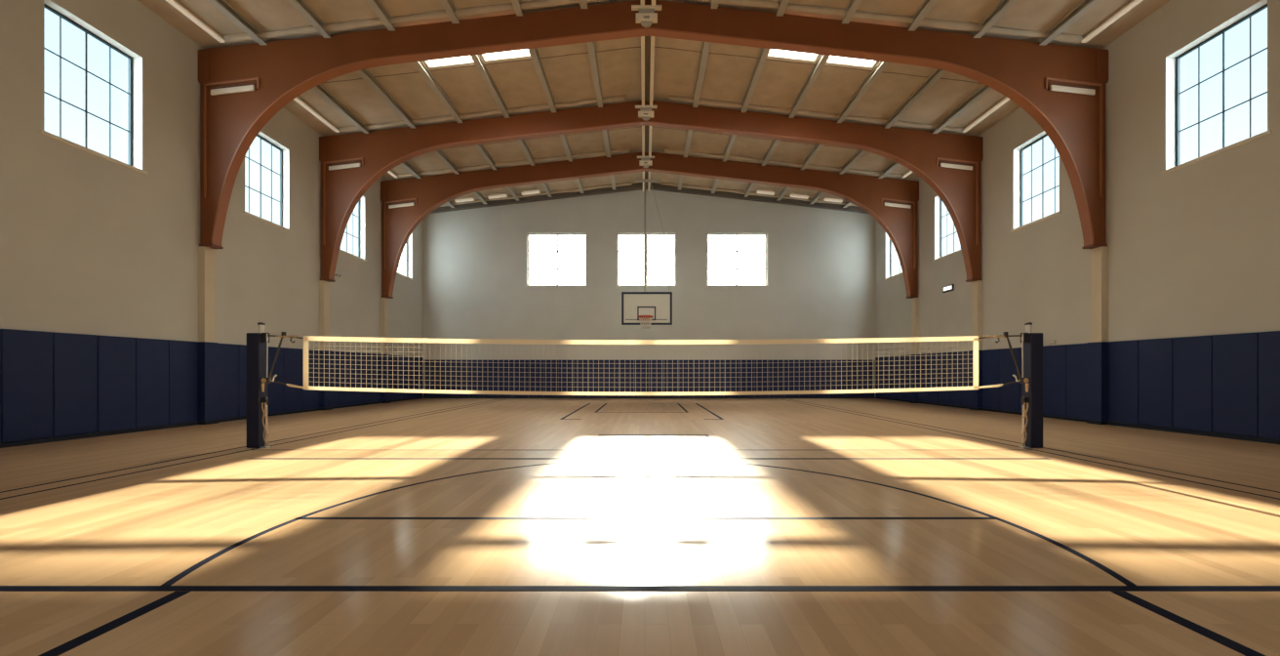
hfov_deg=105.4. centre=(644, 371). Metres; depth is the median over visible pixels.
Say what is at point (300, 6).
purlin
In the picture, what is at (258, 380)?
post
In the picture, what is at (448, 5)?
purlin
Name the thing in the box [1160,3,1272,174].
window
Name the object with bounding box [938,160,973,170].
lamp
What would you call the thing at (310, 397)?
pad
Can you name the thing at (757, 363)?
pad
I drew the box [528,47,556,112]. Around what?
purlin
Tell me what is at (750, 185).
purlin
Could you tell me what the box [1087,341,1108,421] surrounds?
pad
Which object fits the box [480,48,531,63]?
skylight
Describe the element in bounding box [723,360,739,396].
pad
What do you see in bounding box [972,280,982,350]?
pilaster
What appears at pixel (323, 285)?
pilaster
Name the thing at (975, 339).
net
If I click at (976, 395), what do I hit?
pad
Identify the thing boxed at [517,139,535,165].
purlin
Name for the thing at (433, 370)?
pad
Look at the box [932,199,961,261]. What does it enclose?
window
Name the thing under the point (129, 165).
window
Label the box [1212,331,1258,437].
pad
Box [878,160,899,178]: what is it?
purlin
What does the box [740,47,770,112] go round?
purlin
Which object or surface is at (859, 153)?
purlin
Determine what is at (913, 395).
pad
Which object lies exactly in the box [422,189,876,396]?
wall
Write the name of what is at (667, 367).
pad
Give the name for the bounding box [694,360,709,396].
pad
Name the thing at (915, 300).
pilaster
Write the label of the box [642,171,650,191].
track
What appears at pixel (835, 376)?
pad
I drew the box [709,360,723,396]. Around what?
pad
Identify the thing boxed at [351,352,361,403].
pad
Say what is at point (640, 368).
pad
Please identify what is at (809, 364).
pad
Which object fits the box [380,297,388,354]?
pilaster
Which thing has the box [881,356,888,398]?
pad
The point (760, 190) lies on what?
strip light
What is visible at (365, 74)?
purlin
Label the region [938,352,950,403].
pad
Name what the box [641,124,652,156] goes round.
track
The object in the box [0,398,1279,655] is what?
floor
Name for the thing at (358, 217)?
window
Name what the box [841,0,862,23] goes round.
purlin
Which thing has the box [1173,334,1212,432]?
pad
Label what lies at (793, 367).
pad
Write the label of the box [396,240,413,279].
window
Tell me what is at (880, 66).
purlin
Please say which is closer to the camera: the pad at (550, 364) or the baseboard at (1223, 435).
the baseboard at (1223, 435)
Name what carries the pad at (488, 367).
attached to the wall at (821, 262)
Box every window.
[40,3,147,174]
[242,134,292,232]
[339,200,366,261]
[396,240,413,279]
[525,234,587,286]
[615,234,677,286]
[706,234,769,286]
[883,239,902,279]
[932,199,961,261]
[1010,133,1061,232]
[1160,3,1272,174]
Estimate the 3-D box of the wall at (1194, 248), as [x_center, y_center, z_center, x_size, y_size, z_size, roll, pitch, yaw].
[14.280,-4.190,11.400,0.360,11.580,37.520,0,0,0]
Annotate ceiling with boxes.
[137,0,1170,201]
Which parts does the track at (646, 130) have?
rail, track plate, rail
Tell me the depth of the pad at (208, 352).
14.90 m
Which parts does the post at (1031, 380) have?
chain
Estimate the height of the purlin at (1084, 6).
0.230 m
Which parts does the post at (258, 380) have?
chain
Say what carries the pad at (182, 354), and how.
attached to the wall at (91, 244)
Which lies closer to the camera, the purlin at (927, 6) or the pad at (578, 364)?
the purlin at (927, 6)
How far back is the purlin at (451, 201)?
29.13 m
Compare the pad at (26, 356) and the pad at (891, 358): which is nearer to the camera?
the pad at (26, 356)
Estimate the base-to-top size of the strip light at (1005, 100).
0.148 m
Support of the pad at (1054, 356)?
attached to the wall at (1194, 248)
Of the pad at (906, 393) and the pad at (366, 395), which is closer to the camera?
the pad at (366, 395)
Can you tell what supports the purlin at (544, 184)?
attached to the ceiling
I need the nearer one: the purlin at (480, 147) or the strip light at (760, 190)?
the purlin at (480, 147)
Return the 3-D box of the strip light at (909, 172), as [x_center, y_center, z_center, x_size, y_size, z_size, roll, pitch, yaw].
[13.220,-9.971,22.880,0.150,0.148,4.200,0,0,0]
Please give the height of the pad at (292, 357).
2.410 m
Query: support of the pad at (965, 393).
attached to the wall at (1194, 248)
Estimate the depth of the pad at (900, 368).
26.74 m
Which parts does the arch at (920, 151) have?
plate, panel moulding, ridge bracket, mounting plate, panel moulding, plate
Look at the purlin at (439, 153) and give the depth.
23.67 m
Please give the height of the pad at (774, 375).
2.241 m
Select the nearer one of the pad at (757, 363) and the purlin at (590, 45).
the purlin at (590, 45)
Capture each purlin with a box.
[207,0,267,44]
[287,0,330,38]
[312,83,369,133]
[357,68,416,128]
[365,0,395,30]
[400,160,421,178]
[412,61,462,122]
[433,149,459,174]
[440,0,459,23]
[446,200,455,207]
[470,54,509,118]
[473,191,487,203]
[474,144,497,169]
[506,186,519,200]
[511,0,523,16]
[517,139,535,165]
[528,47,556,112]
[541,182,552,197]
[559,134,572,160]
[575,178,583,193]
[579,0,587,8]
[586,41,602,107]
[601,129,610,157]
[609,174,615,189]
[678,174,683,189]
[683,129,692,157]
[692,41,710,107]
[710,0,719,8]
[711,178,719,193]
[722,134,736,160]
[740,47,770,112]
[743,182,755,197]
[760,139,780,165]
[776,0,789,16]
[776,186,790,200]
[788,54,829,118]
[800,144,824,169]
[809,191,824,203]
[836,61,888,122]
[839,149,866,174]
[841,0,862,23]
[842,200,851,207]
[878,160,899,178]
[884,68,946,128]
[907,0,938,31]
[932,84,992,133]
[973,0,1018,38]
[1039,0,1101,44]
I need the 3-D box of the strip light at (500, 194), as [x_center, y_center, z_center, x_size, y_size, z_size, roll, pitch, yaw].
[-8.675,-10.390,28.725,1.040,0.338,0.250,0,0,0]
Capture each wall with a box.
[0,0,422,427]
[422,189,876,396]
[876,0,1279,438]
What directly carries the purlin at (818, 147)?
attached to the ceiling
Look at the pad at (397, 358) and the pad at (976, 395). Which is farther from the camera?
the pad at (397, 358)
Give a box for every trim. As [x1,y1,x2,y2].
[223,0,609,42]
[338,94,626,132]
[397,148,629,177]
[430,182,646,213]
[646,182,868,213]
[664,147,902,177]
[669,95,962,132]
[690,0,1082,43]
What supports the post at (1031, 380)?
on the floor
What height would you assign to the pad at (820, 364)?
2.241 m
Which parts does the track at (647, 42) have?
rail, track plate, rail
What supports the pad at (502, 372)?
attached to the wall at (821, 262)
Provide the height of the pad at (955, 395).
2.410 m
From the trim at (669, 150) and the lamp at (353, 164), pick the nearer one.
the lamp at (353, 164)
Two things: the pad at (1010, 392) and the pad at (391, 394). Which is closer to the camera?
the pad at (1010, 392)
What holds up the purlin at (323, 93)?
attached to the ceiling
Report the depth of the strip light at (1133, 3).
13.79 m
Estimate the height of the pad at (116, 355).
2.410 m
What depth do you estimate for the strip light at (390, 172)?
24.49 m
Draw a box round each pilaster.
[198,245,214,342]
[319,280,328,350]
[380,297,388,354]
[911,297,919,354]
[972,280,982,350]
[1090,245,1108,342]
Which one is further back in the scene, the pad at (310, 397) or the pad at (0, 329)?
the pad at (310, 397)
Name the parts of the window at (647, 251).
sill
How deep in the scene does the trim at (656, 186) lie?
29.56 m
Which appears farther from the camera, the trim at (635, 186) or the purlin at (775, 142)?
the trim at (635, 186)
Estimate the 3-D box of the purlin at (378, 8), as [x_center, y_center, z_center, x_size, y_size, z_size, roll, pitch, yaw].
[-7.700,-10.491,3.925,0.210,0.230,21.834,0,0,0]
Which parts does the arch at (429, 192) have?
panel moulding, ridge bracket, panel moulding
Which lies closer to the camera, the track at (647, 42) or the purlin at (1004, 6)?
the purlin at (1004, 6)
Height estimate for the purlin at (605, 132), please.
0.230 m
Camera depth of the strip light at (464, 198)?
28.66 m
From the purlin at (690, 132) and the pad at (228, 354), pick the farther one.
the purlin at (690, 132)
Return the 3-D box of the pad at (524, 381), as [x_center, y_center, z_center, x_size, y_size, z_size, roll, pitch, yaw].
[-7.553,0.379,29.768,0.906,2.241,0.060,0,0,0]
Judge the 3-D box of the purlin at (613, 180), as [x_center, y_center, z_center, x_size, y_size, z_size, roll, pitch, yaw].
[-1.850,-11.152,27.600,0.210,0.230,4.384,0,0,0]
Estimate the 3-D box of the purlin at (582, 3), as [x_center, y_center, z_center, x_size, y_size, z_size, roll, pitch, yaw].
[-1.850,-11.152,3.925,0.210,0.230,21.834,0,0,0]
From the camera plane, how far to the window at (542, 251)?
30.05 m
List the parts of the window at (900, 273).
frame, sill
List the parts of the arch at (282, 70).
plate, panel moulding, ridge bracket, mounting plate, panel moulding, plate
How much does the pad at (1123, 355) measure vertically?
2.410 m
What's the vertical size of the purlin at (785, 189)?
0.230 m
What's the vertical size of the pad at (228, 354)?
2.410 m
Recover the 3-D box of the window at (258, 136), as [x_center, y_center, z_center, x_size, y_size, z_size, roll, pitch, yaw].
[-13.735,-6.928,17.630,0.370,3.136,2.240,0,0,0]
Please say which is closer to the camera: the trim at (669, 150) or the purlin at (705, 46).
the purlin at (705, 46)
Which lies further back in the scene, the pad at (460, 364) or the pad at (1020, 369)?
the pad at (460, 364)
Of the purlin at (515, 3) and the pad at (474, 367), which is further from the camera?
the pad at (474, 367)
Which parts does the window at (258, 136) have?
sill, frame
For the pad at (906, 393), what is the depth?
26.14 m
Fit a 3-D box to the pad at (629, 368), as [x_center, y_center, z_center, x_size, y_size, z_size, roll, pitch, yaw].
[-1.127,0.379,29.768,0.906,2.241,0.060,0,0,0]
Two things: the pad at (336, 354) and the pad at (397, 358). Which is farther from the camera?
the pad at (397, 358)
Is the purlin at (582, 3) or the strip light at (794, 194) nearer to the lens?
the purlin at (582, 3)
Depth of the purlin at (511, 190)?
28.45 m
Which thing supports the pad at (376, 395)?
attached to the wall at (91, 244)
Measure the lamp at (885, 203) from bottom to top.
0.428 m
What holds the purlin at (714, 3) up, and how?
attached to the ceiling
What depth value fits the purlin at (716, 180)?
28.39 m
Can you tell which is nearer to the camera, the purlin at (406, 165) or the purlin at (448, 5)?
the purlin at (448, 5)
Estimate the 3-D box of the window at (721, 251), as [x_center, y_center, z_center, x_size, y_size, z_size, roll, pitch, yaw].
[5.660,-6.853,29.935,3.860,3.286,0.370,0,0,0]
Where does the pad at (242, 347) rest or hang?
attached to the wall at (91, 244)
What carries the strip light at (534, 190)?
attached to the ceiling
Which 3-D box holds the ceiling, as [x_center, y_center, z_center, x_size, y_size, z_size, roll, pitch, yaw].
[0.250,-10.780,11.400,28.920,1.779,37.520,0,0,0]
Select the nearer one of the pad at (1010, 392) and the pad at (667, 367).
the pad at (1010, 392)
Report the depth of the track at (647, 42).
17.77 m
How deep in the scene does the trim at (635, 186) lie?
29.56 m
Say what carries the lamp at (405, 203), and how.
attached to the arch at (429, 192)
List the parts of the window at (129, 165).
sill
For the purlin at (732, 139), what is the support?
attached to the ceiling
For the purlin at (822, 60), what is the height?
0.230 m
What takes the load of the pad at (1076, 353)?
attached to the wall at (1194, 248)
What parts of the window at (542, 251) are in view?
sill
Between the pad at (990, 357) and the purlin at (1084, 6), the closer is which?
the purlin at (1084, 6)
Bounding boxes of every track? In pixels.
[640,0,655,5]
[640,36,654,105]
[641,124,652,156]
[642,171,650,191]
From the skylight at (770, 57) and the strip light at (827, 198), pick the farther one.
the strip light at (827, 198)
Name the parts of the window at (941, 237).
frame, sill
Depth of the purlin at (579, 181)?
28.39 m
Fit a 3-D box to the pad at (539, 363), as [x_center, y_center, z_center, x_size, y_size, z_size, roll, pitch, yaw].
[-6.635,0.379,29.768,0.906,2.241,0.060,0,0,0]
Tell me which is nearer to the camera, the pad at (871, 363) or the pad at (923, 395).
the pad at (923, 395)
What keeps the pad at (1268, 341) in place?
attached to the wall at (1194, 248)
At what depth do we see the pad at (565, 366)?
29.74 m
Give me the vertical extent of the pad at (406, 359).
2.410 m
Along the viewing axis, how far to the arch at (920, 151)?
20.36 m
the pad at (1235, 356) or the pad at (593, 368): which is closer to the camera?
the pad at (1235, 356)
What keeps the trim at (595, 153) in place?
attached to the ceiling
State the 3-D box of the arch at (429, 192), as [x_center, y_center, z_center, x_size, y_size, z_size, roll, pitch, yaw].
[0.250,-7.585,25.190,27.692,7.529,0.500,0,0,0]
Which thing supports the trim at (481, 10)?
attached to the ceiling
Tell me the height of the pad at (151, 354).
2.410 m
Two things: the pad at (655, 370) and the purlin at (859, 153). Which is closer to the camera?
the purlin at (859, 153)
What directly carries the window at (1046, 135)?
in the wall at (1194, 248)
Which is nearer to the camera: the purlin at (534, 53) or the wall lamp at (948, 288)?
the purlin at (534, 53)
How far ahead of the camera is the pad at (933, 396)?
23.75 m
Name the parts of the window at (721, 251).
sill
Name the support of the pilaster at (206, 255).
attached to the wall at (91, 244)
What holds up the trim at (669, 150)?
attached to the ceiling
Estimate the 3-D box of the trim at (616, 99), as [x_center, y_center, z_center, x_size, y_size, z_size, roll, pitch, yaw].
[-6.701,-10.681,20.200,11.827,1.532,0.231,0,0,0]
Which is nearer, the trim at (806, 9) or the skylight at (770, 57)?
the trim at (806, 9)
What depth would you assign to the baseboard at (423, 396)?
29.73 m
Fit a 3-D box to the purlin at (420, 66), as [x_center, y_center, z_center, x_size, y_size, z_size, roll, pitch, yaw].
[-7.700,-10.491,17.755,0.210,0.230,5.194,0,0,0]
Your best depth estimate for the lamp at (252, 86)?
14.76 m
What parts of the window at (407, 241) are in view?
sill, frame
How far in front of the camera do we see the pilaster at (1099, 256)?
14.90 m
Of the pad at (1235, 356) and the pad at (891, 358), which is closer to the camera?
the pad at (1235, 356)
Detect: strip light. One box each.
[165,0,225,42]
[293,96,339,132]
[387,169,397,177]
[454,196,474,202]
[487,192,507,199]
[520,188,539,195]
[756,188,774,195]
[790,192,808,199]
[823,196,842,202]
[902,169,912,177]
[962,96,1009,132]
[1081,0,1142,42]
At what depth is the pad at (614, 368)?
29.74 m
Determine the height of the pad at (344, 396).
2.410 m
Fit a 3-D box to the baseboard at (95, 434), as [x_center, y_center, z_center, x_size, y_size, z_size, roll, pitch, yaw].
[-13.461,1.552,11.415,0.273,0.095,36.630,0,0,0]
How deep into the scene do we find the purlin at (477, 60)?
18.05 m
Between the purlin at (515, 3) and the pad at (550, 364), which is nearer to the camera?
the purlin at (515, 3)
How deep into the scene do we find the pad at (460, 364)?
29.74 m
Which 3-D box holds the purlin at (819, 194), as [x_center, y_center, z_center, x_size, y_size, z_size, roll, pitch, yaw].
[10.100,-10.266,27.600,0.210,0.230,4.384,0,0,0]
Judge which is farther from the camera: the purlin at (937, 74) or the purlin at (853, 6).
the purlin at (937, 74)
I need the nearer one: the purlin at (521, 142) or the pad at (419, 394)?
the purlin at (521, 142)
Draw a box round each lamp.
[210,81,256,95]
[327,160,361,170]
[388,200,415,208]
[882,200,911,208]
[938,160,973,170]
[942,283,954,292]
[1047,81,1095,95]
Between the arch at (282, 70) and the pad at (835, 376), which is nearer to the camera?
the arch at (282, 70)
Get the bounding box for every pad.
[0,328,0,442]
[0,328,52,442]
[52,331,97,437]
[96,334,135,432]
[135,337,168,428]
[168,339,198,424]
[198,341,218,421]
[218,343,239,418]
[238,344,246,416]
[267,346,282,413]
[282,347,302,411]
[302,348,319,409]
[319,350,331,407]
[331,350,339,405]
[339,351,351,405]
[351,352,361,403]
[361,353,371,402]
[371,353,380,401]
[380,354,389,400]
[389,354,394,399]
[394,355,401,399]
[401,355,408,398]
[408,357,416,398]
[416,357,422,397]
[423,360,438,396]
[438,360,453,396]
[453,360,468,396]
[468,360,483,396]
[483,360,498,396]
[498,360,513,396]
[513,360,528,396]
[528,360,543,396]
[543,360,559,396]
[559,360,573,396]
[573,360,588,396]
[589,360,603,396]
[603,360,618,396]
[618,360,634,396]
[634,360,648,396]
[648,360,664,396]
[664,360,679,396]
[679,360,693,396]
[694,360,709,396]
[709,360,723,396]
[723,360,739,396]
[739,360,754,396]
[754,360,769,396]
[769,360,784,396]
[784,360,799,396]
[799,360,814,396]
[814,360,829,396]
[829,360,844,396]
[844,360,859,396]
[859,360,875,396]
[875,356,881,397]
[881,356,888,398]
[888,355,896,398]
[896,355,904,399]
[904,354,909,399]
[909,354,919,400]
[919,353,927,401]
[927,353,938,402]
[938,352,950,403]
[950,351,961,405]
[961,350,969,405]
[969,350,982,407]
[982,348,999,409]
[1000,347,1019,411]
[1019,347,1022,411]
[1042,344,1066,416]
[1066,343,1087,418]
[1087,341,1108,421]
[1108,339,1138,424]
[1138,337,1173,428]
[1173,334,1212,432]
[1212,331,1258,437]
[1258,330,1279,439]
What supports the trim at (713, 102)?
attached to the ceiling
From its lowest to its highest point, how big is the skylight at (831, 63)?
0.337 m
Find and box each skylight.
[423,60,475,70]
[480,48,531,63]
[766,51,819,64]
[824,60,878,70]
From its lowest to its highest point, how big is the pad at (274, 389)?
2.410 m
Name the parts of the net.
cord, cord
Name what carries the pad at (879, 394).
attached to the wall at (1194, 248)
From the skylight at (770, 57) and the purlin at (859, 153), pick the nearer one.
the skylight at (770, 57)
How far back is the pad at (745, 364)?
29.74 m
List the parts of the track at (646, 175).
track plate, rail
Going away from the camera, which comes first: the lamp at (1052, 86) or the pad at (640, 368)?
the lamp at (1052, 86)
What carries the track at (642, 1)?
attached to the ceiling
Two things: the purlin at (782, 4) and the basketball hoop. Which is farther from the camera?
the basketball hoop
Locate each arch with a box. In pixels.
[198,0,1108,248]
[319,100,983,281]
[380,152,919,298]
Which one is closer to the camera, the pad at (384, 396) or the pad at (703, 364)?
the pad at (384, 396)
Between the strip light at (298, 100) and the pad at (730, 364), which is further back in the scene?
the pad at (730, 364)
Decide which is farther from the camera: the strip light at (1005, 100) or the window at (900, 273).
the window at (900, 273)
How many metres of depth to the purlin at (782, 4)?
14.52 m
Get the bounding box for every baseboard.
[0,396,423,447]
[423,396,875,398]
[875,396,1279,443]
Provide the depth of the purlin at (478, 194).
28.60 m
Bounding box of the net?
[267,331,1022,395]
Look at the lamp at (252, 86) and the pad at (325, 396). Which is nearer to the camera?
the lamp at (252, 86)
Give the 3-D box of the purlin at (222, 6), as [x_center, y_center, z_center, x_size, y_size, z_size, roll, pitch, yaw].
[-11.600,-10.049,3.925,0.210,0.230,21.834,0,0,0]
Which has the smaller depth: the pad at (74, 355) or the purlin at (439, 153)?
the pad at (74, 355)
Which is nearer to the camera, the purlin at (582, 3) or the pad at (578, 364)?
the purlin at (582, 3)
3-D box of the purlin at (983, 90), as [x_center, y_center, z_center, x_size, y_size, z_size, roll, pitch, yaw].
[12.100,-10.044,17.755,0.210,0.230,5.194,0,0,0]
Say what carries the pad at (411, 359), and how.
attached to the wall at (91, 244)
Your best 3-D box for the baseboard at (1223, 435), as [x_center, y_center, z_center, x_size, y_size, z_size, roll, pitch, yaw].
[13.961,1.552,11.415,0.273,0.095,36.630,0,0,0]
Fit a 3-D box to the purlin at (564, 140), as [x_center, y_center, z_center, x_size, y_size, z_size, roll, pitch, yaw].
[-3.800,-10.932,22.880,0.210,0.230,4.424,0,0,0]
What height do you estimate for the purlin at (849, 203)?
0.230 m
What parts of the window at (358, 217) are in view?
sill, frame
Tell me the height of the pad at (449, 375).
2.241 m
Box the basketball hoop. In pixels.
[621,179,672,329]
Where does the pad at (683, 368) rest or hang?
attached to the wall at (821, 262)
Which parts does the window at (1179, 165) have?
sill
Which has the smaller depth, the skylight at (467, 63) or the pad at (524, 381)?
the skylight at (467, 63)
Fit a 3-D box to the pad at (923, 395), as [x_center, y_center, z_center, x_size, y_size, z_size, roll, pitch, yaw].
[14.068,0.295,24.610,0.060,2.410,0.840,0,0,0]
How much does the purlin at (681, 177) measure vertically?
0.230 m
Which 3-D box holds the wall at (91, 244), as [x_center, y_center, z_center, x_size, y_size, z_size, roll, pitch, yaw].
[-13.780,-4.190,11.400,0.360,11.580,37.520,0,0,0]
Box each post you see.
[246,321,277,447]
[1012,321,1042,447]
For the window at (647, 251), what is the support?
in the wall at (821, 262)
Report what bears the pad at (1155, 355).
attached to the wall at (1194, 248)
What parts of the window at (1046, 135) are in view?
frame, sill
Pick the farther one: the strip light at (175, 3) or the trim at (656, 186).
the trim at (656, 186)
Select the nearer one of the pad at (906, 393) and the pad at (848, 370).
the pad at (906, 393)

